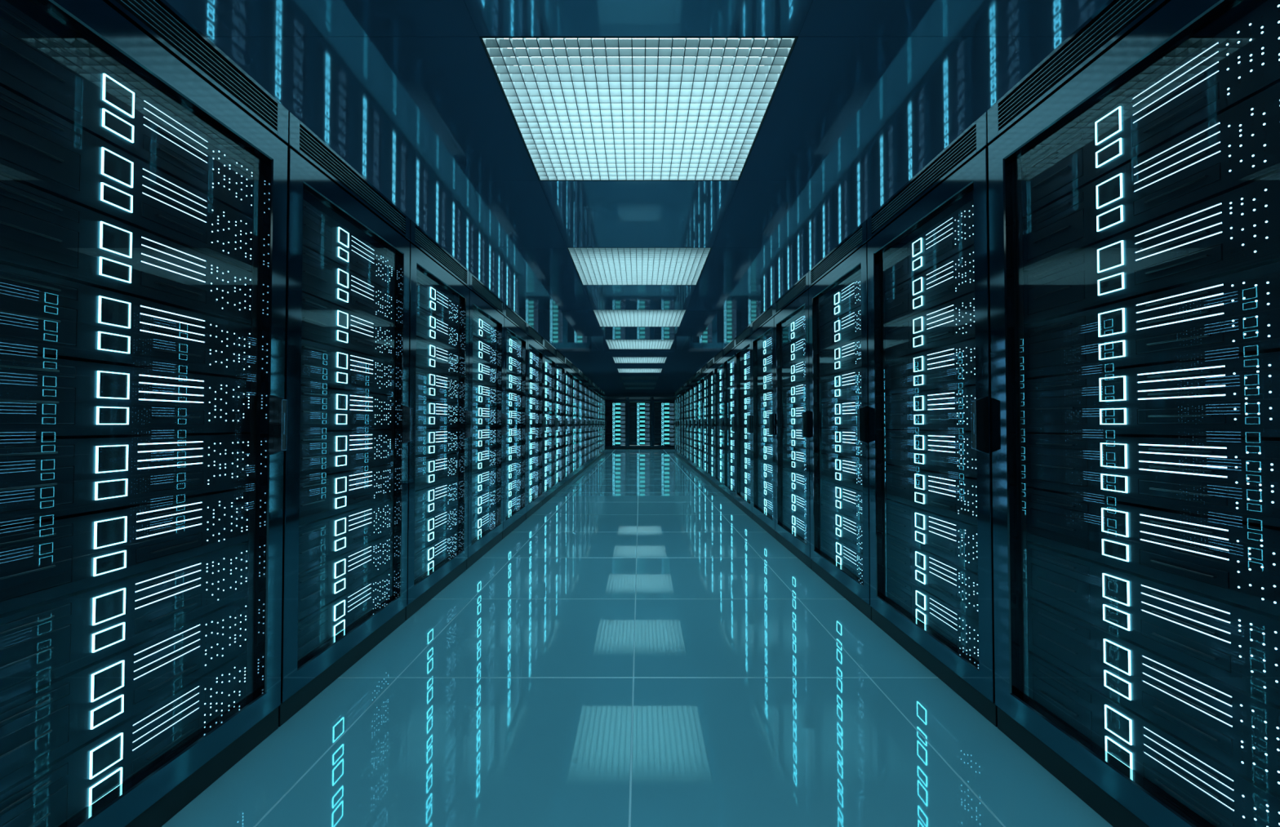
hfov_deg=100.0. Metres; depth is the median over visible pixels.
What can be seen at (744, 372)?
server
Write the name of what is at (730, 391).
server
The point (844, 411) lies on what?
light
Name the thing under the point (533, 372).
server
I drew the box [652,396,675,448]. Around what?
rack
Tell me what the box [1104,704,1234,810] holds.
light
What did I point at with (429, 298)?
server
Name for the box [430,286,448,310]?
light
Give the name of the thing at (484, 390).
light
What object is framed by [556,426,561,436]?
server
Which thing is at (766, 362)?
light
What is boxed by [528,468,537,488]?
server
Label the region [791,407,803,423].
light
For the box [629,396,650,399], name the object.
vent grille
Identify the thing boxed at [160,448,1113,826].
floor
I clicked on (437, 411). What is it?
light
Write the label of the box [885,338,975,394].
server
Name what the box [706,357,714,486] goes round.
rack
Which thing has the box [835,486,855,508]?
light
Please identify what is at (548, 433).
server
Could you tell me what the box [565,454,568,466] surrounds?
server
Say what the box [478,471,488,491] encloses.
light
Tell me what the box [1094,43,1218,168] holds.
light
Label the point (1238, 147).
server
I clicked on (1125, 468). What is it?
light
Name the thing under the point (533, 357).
server
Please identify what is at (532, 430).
light
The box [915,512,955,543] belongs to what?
light
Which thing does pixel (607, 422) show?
server
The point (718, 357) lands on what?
vent grille
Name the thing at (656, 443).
server
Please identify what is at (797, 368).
light
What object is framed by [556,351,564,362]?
vent grille
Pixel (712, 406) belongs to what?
server
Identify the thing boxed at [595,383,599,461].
rack
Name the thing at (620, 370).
ceiling lamp
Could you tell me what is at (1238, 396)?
server
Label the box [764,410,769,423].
light
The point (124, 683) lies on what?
light
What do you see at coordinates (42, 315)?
server
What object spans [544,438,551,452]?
server
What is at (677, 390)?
rack
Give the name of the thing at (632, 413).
server
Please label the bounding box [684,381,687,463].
rack
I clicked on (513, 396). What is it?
light
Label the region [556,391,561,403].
server
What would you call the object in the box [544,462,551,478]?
server
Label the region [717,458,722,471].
server
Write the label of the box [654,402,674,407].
server
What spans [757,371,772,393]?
server
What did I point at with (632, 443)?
server
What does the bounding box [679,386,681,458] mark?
rack
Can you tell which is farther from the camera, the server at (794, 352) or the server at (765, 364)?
the server at (765, 364)
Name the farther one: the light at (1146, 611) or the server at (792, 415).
the server at (792, 415)
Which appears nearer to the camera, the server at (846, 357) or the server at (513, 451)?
the server at (846, 357)
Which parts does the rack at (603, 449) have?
door, glass pane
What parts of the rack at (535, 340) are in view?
header panel, mounting rail, handle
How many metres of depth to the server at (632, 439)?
21.45 m
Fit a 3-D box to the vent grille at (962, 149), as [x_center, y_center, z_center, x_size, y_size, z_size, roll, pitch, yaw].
[1.206,-0.975,2.337,0.026,0.092,0.864,0,-1,0]
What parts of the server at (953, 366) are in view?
bay handle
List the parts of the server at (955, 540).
bay handle, bay handle, bay handle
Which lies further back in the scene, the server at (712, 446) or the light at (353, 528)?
the server at (712, 446)
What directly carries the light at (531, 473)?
attached to the server at (532, 475)
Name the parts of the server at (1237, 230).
bay handle, bay handle, bay handle, bay handle, bay handle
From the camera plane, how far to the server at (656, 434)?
21.45 m
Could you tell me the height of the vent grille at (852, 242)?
0.092 m
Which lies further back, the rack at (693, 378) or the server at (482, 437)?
the rack at (693, 378)
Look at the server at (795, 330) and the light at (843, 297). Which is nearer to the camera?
the light at (843, 297)
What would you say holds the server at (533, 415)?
in the rack at (535, 340)
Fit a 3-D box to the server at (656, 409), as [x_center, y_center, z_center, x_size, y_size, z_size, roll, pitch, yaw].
[0.971,-0.166,21.681,0.773,0.166,0.424,0,-1,0]
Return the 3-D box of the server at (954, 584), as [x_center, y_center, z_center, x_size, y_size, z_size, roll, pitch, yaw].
[1.444,0.682,2.305,0.429,0.166,0.773,0,-1,0]
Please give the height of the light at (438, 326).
0.126 m
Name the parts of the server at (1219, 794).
bay handle, bay handle, bay handle, bay handle, bay handle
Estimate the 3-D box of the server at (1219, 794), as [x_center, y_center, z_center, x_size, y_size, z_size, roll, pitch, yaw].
[1.444,0.837,1.324,0.429,0.166,0.773,0,-1,0]
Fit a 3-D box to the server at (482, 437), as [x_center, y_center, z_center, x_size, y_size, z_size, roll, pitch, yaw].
[-1.459,0.198,4.271,0.429,0.166,0.773,0,-1,0]
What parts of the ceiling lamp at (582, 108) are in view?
light panel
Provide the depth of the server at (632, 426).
21.46 m
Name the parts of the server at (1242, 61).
bay handle, bay handle, bay handle, bay handle, bay handle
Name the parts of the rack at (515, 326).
header panel, mounting rail, handle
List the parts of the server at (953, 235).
bay handle, bay handle, bay handle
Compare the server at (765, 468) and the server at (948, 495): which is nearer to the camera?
the server at (948, 495)
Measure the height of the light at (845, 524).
0.126 m
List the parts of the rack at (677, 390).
glass pane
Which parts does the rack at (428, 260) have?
header panel, mounting rail, handle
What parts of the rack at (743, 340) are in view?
mounting rail, header panel, handle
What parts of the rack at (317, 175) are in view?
header panel, mounting rail, handle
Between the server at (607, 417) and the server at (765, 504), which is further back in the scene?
the server at (607, 417)
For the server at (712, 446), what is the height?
0.166 m
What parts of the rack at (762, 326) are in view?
mounting rail, header panel, handle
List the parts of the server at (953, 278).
bay handle, bay handle, bay handle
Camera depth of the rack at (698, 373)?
11.19 m
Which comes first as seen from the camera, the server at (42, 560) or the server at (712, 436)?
the server at (42, 560)
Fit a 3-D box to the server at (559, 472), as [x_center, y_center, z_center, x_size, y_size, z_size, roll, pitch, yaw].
[-1.459,0.967,8.169,0.429,0.166,0.773,0,-1,0]
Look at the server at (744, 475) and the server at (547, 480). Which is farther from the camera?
the server at (547, 480)
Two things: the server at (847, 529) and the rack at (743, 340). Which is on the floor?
the rack at (743, 340)
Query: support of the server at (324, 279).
in the rack at (317, 175)
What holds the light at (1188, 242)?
attached to the server at (1237, 230)
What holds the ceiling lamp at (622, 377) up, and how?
attached to the ceiling
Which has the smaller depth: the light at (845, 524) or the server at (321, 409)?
the server at (321, 409)
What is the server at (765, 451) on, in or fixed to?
in the rack at (762, 326)
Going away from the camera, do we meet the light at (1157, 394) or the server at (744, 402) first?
the light at (1157, 394)
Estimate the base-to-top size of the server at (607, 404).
0.166 m
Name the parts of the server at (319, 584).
bay handle, bay handle, bay handle, bay handle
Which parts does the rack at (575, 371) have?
glass pane, door, handle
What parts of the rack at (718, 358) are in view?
mounting rail, header panel, handle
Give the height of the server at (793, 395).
0.166 m
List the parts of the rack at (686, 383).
glass pane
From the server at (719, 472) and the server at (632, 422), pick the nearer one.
the server at (719, 472)
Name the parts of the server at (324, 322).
bay handle, bay handle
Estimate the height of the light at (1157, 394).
0.126 m
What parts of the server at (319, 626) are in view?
bay handle, bay handle, bay handle, bay handle, bay handle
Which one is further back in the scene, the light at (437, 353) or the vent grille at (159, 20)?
the light at (437, 353)
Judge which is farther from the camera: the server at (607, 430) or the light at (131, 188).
the server at (607, 430)
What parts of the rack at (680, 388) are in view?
glass pane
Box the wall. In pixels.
[604,394,674,396]
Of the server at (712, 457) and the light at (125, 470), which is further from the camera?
the server at (712, 457)
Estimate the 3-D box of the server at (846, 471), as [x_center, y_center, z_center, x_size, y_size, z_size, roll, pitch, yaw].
[1.444,0.353,3.290,0.429,0.166,0.773,0,-1,0]
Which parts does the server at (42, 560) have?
bay handle, bay handle, bay handle, bay handle, bay handle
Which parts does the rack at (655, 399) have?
mounting rail, header panel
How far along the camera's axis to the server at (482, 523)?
4.28 m
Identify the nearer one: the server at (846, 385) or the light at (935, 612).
the light at (935, 612)
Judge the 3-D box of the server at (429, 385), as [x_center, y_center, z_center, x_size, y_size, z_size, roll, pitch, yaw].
[-1.459,-0.168,3.300,0.429,0.166,0.773,0,-1,0]
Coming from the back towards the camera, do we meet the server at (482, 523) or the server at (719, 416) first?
the server at (719, 416)
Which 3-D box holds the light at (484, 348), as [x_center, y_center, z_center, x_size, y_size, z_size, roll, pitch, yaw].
[-1.253,-0.500,4.335,0.008,0.126,0.306,0,-1,0]
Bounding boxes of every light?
[88,685,199,805]
[90,624,199,729]
[91,563,200,652]
[93,502,201,576]
[94,440,202,500]
[96,370,204,424]
[97,295,204,353]
[98,221,205,283]
[100,146,206,222]
[102,73,207,163]
[333,583,370,635]
[334,508,371,551]
[334,546,371,593]
[335,434,372,466]
[335,471,372,508]
[336,351,373,383]
[336,394,373,424]
[337,226,373,262]
[337,268,373,302]
[337,310,373,342]
[427,539,445,570]
[428,457,447,482]
[428,484,446,511]
[428,511,446,541]
[429,345,447,367]
[429,373,446,395]
[429,403,447,423]
[429,431,447,453]
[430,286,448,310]
[430,315,447,338]
[478,408,488,423]
[478,429,488,446]
[478,450,488,468]
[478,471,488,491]
[478,493,488,513]
[478,514,488,535]
[479,319,488,336]
[479,341,489,358]
[479,363,488,380]
[479,385,489,401]
[508,480,515,496]
[508,498,514,514]
[509,338,515,352]
[509,356,513,370]
[509,374,516,388]
[509,392,516,405]
[509,410,516,423]
[509,428,515,441]
[509,445,515,460]
[509,462,515,478]
[529,413,535,423]
[529,427,535,439]
[529,471,534,484]
[763,337,769,354]
[763,358,770,371]
[763,373,771,388]
[764,392,771,406]
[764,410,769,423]
[764,428,772,441]
[764,446,771,459]
[764,463,772,476]
[764,481,772,494]
[764,498,771,512]
[791,315,803,338]
[791,338,803,359]
[791,361,803,381]
[791,384,803,402]
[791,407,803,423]
[791,430,800,445]
[791,451,804,467]
[791,472,804,488]
[791,493,804,511]
[791,515,804,532]
[834,283,853,314]
[834,312,854,342]
[834,342,854,368]
[835,372,854,396]
[835,402,854,423]
[835,431,855,452]
[835,459,855,479]
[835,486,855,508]
[835,514,855,537]
[835,542,855,564]
[912,217,951,271]
[912,261,952,308]
[912,304,953,346]
[913,348,954,385]
[913,392,954,424]
[914,435,955,463]
[914,473,955,503]
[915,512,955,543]
[915,551,955,585]
[915,590,956,630]
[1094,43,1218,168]
[1096,123,1220,231]
[1097,203,1222,295]
[1097,284,1223,359]
[1099,365,1225,424]
[1100,443,1226,493]
[1101,507,1228,561]
[1102,573,1231,643]
[1103,638,1232,726]
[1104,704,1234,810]
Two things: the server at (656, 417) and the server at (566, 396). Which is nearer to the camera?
the server at (566, 396)
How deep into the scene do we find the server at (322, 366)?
2.26 m
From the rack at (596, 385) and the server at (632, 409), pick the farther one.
the server at (632, 409)
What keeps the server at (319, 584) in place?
in the rack at (317, 175)
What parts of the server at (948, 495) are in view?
bay handle, bay handle, bay handle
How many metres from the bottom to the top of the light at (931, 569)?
0.126 m
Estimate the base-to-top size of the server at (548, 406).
0.166 m
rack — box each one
[4,0,288,826]
[278,111,412,726]
[405,219,471,620]
[466,271,506,569]
[502,303,529,539]
[525,324,546,519]
[542,337,558,505]
[555,349,567,494]
[564,357,574,486]
[572,364,581,479]
[578,369,586,475]
[583,374,590,471]
[587,377,593,466]
[591,382,596,463]
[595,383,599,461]
[597,386,601,458]
[600,389,604,457]
[602,391,605,454]
[604,396,627,448]
[627,396,652,448]
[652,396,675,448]
[674,391,676,454]
[676,388,679,456]
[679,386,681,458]
[681,384,684,461]
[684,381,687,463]
[687,377,691,466]
[690,373,695,470]
[695,369,700,475]
[700,364,706,479]
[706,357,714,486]
[713,348,724,494]
[723,337,736,505]
[735,324,752,519]
[751,303,776,539]
[773,272,811,568]
[808,219,871,620]
[866,111,997,726]
[986,0,1267,826]
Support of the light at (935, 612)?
attached to the server at (960, 628)
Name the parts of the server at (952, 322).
bay handle, bay handle, bay handle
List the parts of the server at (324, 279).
bay handle, bay handle, bay handle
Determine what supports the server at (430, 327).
in the rack at (428, 260)
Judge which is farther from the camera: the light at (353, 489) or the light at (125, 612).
the light at (353, 489)
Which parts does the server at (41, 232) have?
bay handle, bay handle, bay handle, bay handle, bay handle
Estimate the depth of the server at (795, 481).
4.29 m
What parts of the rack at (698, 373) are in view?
glass pane, handle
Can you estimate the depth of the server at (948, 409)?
2.28 m
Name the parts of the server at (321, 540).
bay handle, bay handle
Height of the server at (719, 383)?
0.166 m
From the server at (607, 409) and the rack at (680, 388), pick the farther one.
the server at (607, 409)
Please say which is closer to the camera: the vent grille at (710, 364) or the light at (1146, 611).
the light at (1146, 611)
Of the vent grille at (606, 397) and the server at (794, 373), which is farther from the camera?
the vent grille at (606, 397)
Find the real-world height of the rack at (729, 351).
2.100 m
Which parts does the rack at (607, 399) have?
mounting rail, header panel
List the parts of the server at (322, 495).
bay handle, bay handle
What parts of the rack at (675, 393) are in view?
glass pane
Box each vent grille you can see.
[115,0,277,128]
[299,127,405,232]
[414,228,466,282]
[471,277,502,311]
[506,306,526,330]
[528,326,542,344]
[544,340,555,354]
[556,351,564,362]
[565,359,572,368]
[573,365,578,373]
[604,396,626,399]
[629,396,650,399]
[653,396,674,399]
[700,365,706,373]
[706,359,713,368]
[714,351,722,362]
[724,341,733,354]
[736,326,750,344]
[752,306,772,330]
[775,277,805,311]
[811,227,862,282]
[871,127,976,232]
[997,0,1158,128]
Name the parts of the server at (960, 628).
bay handle, bay handle, bay handle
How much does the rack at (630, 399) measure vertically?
2.100 m
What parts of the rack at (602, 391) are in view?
glass pane, door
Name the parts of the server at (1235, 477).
bay handle, bay handle, bay handle, bay handle, bay handle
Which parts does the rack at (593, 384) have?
door, glass pane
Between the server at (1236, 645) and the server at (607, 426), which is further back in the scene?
the server at (607, 426)
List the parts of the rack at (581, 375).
glass pane, handle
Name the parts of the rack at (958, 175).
mounting rail, header panel, handle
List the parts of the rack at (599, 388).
glass pane, door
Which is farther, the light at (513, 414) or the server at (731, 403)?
the server at (731, 403)
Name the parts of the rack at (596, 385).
glass pane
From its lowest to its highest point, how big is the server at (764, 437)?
0.166 m
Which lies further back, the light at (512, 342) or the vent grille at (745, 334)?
the vent grille at (745, 334)
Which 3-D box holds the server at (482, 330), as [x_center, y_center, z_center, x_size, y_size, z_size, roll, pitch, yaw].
[-1.459,-0.671,4.287,0.429,0.166,0.773,0,-1,0]
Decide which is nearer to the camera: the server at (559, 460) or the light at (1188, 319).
the light at (1188, 319)
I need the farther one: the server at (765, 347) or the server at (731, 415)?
the server at (731, 415)
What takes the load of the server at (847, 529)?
in the rack at (848, 260)
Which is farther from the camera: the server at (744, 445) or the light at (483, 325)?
the server at (744, 445)
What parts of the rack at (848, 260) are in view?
mounting rail, header panel, handle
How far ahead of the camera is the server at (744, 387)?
6.30 m
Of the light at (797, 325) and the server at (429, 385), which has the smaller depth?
the server at (429, 385)
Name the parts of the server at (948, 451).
bay handle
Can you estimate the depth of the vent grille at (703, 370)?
10.12 m
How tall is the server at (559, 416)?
0.166 m
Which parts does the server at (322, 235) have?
bay handle, bay handle, bay handle, bay handle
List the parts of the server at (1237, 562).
bay handle, bay handle, bay handle, bay handle, bay handle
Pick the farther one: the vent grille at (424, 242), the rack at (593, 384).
the rack at (593, 384)
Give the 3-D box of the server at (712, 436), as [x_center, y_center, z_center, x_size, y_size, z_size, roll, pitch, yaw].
[1.447,0.465,9.157,0.424,0.166,0.773,0,-1,0]
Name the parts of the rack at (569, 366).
header panel, glass pane, handle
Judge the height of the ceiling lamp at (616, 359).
0.362 m
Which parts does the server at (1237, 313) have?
bay handle, bay handle, bay handle, bay handle, bay handle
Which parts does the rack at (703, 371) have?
glass pane, handle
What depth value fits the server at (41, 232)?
1.27 m
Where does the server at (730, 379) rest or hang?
in the rack at (729, 351)
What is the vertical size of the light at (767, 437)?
0.126 m
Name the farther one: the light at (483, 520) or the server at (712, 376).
the server at (712, 376)
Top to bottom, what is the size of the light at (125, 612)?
0.126 m
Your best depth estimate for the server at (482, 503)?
4.28 m
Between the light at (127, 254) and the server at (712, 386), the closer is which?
the light at (127, 254)
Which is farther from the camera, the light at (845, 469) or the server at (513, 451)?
the server at (513, 451)
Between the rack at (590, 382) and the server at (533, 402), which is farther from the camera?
the rack at (590, 382)
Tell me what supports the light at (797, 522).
attached to the server at (794, 522)
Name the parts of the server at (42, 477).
bay handle, bay handle, bay handle, bay handle, bay handle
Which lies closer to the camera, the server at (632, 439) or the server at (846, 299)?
the server at (846, 299)
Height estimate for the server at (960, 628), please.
0.166 m
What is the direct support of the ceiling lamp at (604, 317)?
attached to the ceiling
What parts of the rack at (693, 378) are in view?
glass pane, handle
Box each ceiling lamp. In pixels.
[479,36,797,181]
[567,247,711,284]
[593,310,686,326]
[604,339,674,349]
[612,356,666,363]
[617,368,662,373]
[620,376,658,379]
[625,386,654,389]
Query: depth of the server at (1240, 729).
1.26 m
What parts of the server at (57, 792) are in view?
bay handle, bay handle, bay handle, bay handle, bay handle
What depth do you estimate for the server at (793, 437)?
4.32 m
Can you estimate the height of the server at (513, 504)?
0.166 m
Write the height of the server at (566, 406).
0.166 m
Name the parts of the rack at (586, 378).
glass pane, door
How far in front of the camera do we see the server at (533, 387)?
6.32 m
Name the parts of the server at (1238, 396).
bay handle, bay handle, bay handle, bay handle, bay handle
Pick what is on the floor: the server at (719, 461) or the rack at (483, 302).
the rack at (483, 302)
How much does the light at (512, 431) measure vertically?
0.126 m
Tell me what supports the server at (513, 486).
in the rack at (515, 326)
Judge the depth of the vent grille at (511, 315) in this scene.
5.24 m
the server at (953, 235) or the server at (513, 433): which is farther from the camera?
the server at (513, 433)
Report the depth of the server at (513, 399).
5.30 m
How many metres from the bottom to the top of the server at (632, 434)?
0.166 m
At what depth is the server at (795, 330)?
4.32 m
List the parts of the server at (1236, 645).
bay handle, bay handle, bay handle, bay handle, bay handle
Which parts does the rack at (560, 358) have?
header panel, mounting rail, handle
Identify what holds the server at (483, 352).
in the rack at (483, 302)
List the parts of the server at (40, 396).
bay handle, bay handle, bay handle, bay handle, bay handle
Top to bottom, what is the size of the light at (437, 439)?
0.126 m
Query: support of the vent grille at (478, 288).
attached to the rack at (483, 302)
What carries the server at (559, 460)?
in the rack at (560, 358)
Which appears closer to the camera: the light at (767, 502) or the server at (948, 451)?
the server at (948, 451)
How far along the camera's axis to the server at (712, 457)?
9.18 m
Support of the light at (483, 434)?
attached to the server at (482, 437)
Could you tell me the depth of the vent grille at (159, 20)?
1.48 m
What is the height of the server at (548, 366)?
0.166 m
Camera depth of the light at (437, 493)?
3.32 m
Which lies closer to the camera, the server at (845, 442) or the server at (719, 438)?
the server at (845, 442)
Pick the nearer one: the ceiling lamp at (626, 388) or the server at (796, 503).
the server at (796, 503)
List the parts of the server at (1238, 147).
bay handle, bay handle, bay handle, bay handle, bay handle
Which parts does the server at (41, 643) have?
bay handle, bay handle, bay handle, bay handle, bay handle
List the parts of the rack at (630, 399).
mounting rail, header panel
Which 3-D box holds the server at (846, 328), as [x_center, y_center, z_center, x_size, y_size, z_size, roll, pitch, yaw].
[1.444,-0.515,3.306,0.429,0.166,0.773,0,-1,0]
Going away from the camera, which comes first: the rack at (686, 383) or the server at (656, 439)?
the rack at (686, 383)
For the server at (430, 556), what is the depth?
3.27 m
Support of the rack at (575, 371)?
on the floor
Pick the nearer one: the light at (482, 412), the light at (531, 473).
the light at (482, 412)
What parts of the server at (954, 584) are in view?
bay handle, bay handle, bay handle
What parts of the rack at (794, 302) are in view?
mounting rail, header panel, handle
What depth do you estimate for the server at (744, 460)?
6.29 m
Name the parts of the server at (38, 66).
bay handle, bay handle, bay handle, bay handle, bay handle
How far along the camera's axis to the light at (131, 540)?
1.36 m
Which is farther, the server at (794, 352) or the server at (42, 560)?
the server at (794, 352)
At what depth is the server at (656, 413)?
21.47 m
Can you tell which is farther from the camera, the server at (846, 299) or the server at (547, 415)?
the server at (547, 415)
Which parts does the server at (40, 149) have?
bay handle, bay handle, bay handle, bay handle, bay handle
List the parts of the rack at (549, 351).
header panel, mounting rail, handle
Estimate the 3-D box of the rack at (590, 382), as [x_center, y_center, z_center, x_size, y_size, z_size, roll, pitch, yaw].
[-1.640,0.222,13.074,0.951,2.100,0.971,0,-1,0]
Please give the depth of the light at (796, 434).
4.26 m
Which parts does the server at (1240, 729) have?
bay handle, bay handle, bay handle, bay handle, bay handle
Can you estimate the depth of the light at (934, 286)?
2.27 m
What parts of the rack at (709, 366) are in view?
header panel, glass pane, handle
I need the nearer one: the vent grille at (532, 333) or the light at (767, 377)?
the light at (767, 377)
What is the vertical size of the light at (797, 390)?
0.126 m
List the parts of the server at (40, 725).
bay handle, bay handle, bay handle, bay handle, bay handle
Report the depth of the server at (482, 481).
4.29 m
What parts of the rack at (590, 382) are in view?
glass pane, door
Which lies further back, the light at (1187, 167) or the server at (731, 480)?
the server at (731, 480)
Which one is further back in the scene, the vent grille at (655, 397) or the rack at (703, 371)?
the vent grille at (655, 397)
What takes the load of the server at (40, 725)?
in the rack at (149, 45)
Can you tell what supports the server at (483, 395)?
in the rack at (483, 302)
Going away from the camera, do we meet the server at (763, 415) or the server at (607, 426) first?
the server at (763, 415)
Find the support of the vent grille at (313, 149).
attached to the rack at (317, 175)
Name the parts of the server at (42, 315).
bay handle, bay handle, bay handle, bay handle, bay handle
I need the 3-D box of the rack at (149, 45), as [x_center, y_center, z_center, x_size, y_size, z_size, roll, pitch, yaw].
[-1.640,-0.001,1.340,0.951,2.100,0.971,0,-1,0]
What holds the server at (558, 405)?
in the rack at (560, 358)
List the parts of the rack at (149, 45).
header panel, mounting rail, handle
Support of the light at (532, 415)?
attached to the server at (533, 415)
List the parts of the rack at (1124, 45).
mounting rail, header panel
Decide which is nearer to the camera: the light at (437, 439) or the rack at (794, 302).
the light at (437, 439)
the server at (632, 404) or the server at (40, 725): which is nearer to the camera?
the server at (40, 725)
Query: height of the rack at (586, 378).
2.100 m
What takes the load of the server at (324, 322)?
in the rack at (317, 175)
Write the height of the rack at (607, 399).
2.100 m
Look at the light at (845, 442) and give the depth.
3.24 m
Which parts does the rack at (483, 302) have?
header panel, mounting rail, handle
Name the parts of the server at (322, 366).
bay handle, bay handle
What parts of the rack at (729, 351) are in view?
mounting rail, header panel, handle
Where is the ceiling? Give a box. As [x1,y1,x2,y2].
[165,0,1108,394]
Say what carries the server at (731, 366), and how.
in the rack at (729, 351)
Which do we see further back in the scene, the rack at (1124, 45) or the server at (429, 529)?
the server at (429, 529)
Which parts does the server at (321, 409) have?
bay handle, bay handle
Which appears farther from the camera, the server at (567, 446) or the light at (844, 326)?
the server at (567, 446)
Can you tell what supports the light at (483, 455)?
attached to the server at (484, 459)
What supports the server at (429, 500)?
in the rack at (428, 260)
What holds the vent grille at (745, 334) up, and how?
attached to the rack at (743, 340)
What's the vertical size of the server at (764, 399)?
0.166 m
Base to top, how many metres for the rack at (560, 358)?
2.100 m
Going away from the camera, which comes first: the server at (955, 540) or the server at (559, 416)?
the server at (955, 540)
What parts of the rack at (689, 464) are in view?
glass pane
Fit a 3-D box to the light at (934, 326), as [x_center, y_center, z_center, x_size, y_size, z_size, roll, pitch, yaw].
[1.239,-0.365,2.274,0.008,0.126,0.306,0,-1,0]
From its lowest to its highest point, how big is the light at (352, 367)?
0.126 m
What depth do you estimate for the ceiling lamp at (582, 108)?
3.42 m
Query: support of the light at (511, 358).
attached to the server at (513, 364)
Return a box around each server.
[0,0,253,217]
[0,86,253,270]
[0,174,252,324]
[0,263,251,377]
[0,351,250,436]
[0,434,249,525]
[0,488,248,614]
[0,542,248,702]
[0,597,247,791]
[0,652,246,826]
[297,534,390,620]
[297,568,390,661]
[298,465,391,525]
[298,499,390,572]
[299,430,391,477]
[300,338,391,394]
[300,386,391,431]
[301,292,391,359]
[302,199,392,291]
[302,245,391,325]
[413,530,456,580]
[414,453,457,490]
[414,479,457,521]
[414,504,456,553]
[415,337,457,377]
[415,367,457,402]
[415,398,457,428]
[415,428,457,459]
[416,275,457,326]
[416,306,457,351]
[471,404,495,426]
[471,427,495,450]
[471,447,495,473]
[471,467,495,497]
[471,488,495,519]
[471,507,495,540]
[472,312,496,346]
[472,335,496,366]
[472,358,495,386]
[472,382,495,406]
[505,493,519,516]
[506,335,520,359]
[506,353,520,376]
[506,371,520,393]
[506,390,520,409]
[506,408,520,426]
[506,426,520,444]
[506,443,520,463]
[506,460,520,481]
[506,476,519,500]
[528,350,538,369]
[528,364,538,383]
[528,380,538,397]
[528,395,537,411]
[528,411,537,426]
[528,426,537,441]
[528,440,537,457]
[528,454,537,472]
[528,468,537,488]
[528,483,537,501]
[544,360,551,376]
[544,373,551,388]
[544,386,551,400]
[544,400,551,413]
[544,413,551,425]
[544,426,551,439]
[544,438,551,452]
[544,450,551,465]
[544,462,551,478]
[544,475,551,489]
[556,368,561,382]
[556,379,561,392]
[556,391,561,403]
[556,403,561,414]
[556,414,561,425]
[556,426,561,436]
[556,436,561,448]
[556,447,561,459]
[556,458,561,471]
[556,469,561,480]
[565,374,568,386]
[565,384,568,395]
[565,395,568,405]
[565,404,568,415]
[565,415,568,425]
[565,425,568,435]
[565,435,568,445]
[565,444,568,456]
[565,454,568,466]
[565,464,568,475]
[605,402,625,407]
[605,407,625,411]
[605,411,625,415]
[605,415,625,420]
[605,420,625,424]
[605,424,625,428]
[605,428,625,432]
[605,432,625,437]
[605,437,625,441]
[605,441,625,445]
[630,402,649,407]
[630,407,649,411]
[630,411,649,415]
[630,415,649,420]
[630,420,649,424]
[630,424,649,428]
[630,428,649,432]
[630,432,649,437]
[630,437,649,441]
[630,441,649,445]
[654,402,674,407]
[654,407,674,411]
[654,411,674,415]
[654,415,674,420]
[654,420,674,424]
[654,424,674,428]
[654,428,674,432]
[654,432,674,437]
[654,437,674,441]
[654,441,674,445]
[711,374,713,385]
[711,384,713,395]
[711,395,713,405]
[711,404,713,415]
[711,435,713,445]
[711,444,713,456]
[711,455,713,466]
[717,368,722,382]
[717,379,722,392]
[717,391,722,403]
[717,403,722,414]
[717,414,722,425]
[717,426,722,436]
[717,436,722,448]
[717,447,722,459]
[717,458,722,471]
[717,469,722,481]
[727,360,733,376]
[727,373,733,388]
[727,386,733,400]
[727,400,733,413]
[727,413,733,425]
[727,426,734,439]
[727,438,734,452]
[727,450,734,465]
[727,462,734,478]
[728,475,734,489]
[740,349,750,369]
[740,364,750,383]
[740,380,750,397]
[740,395,750,411]
[740,411,750,426]
[740,426,750,441]
[740,440,750,457]
[740,454,750,471]
[740,468,750,487]
[740,483,750,500]
[757,334,772,359]
[757,353,772,376]
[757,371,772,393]
[757,390,772,409]
[757,408,772,426]
[758,426,772,444]
[758,443,772,463]
[758,460,772,481]
[758,476,773,501]
[758,493,773,516]
[782,312,805,346]
[782,335,805,366]
[782,358,805,386]
[782,382,805,406]
[782,404,805,426]
[782,427,805,450]
[782,447,806,473]
[782,467,806,497]
[782,488,806,519]
[782,507,806,540]
[819,275,861,326]
[820,306,861,351]
[820,337,862,377]
[820,367,862,402]
[820,398,862,428]
[820,428,862,459]
[821,453,862,490]
[821,479,862,521]
[821,504,862,553]
[821,530,863,580]
[884,199,973,291]
[884,245,974,325]
[884,292,975,359]
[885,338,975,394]
[885,386,976,431]
[885,430,977,478]
[886,465,977,524]
[886,499,977,573]
[887,534,978,620]
[887,568,978,661]
[1022,0,1279,217]
[1022,82,1279,270]
[1023,172,1279,324]
[1024,262,1279,377]
[1024,351,1279,437]
[1025,434,1279,527]
[1026,488,1279,616]
[1026,542,1279,706]
[1027,597,1279,795]
[1028,652,1279,826]
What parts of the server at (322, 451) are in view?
bay handle, bay handle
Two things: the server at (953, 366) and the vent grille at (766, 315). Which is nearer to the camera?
the server at (953, 366)
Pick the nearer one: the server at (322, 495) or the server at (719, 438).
the server at (322, 495)
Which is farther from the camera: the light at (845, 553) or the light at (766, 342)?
the light at (766, 342)
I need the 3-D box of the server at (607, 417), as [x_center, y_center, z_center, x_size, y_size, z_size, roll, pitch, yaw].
[-0.985,0.181,21.675,0.773,0.166,0.424,0,-1,0]
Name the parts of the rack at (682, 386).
glass pane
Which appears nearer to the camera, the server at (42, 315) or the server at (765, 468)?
the server at (42, 315)
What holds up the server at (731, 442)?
in the rack at (729, 351)
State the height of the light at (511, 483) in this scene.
0.126 m

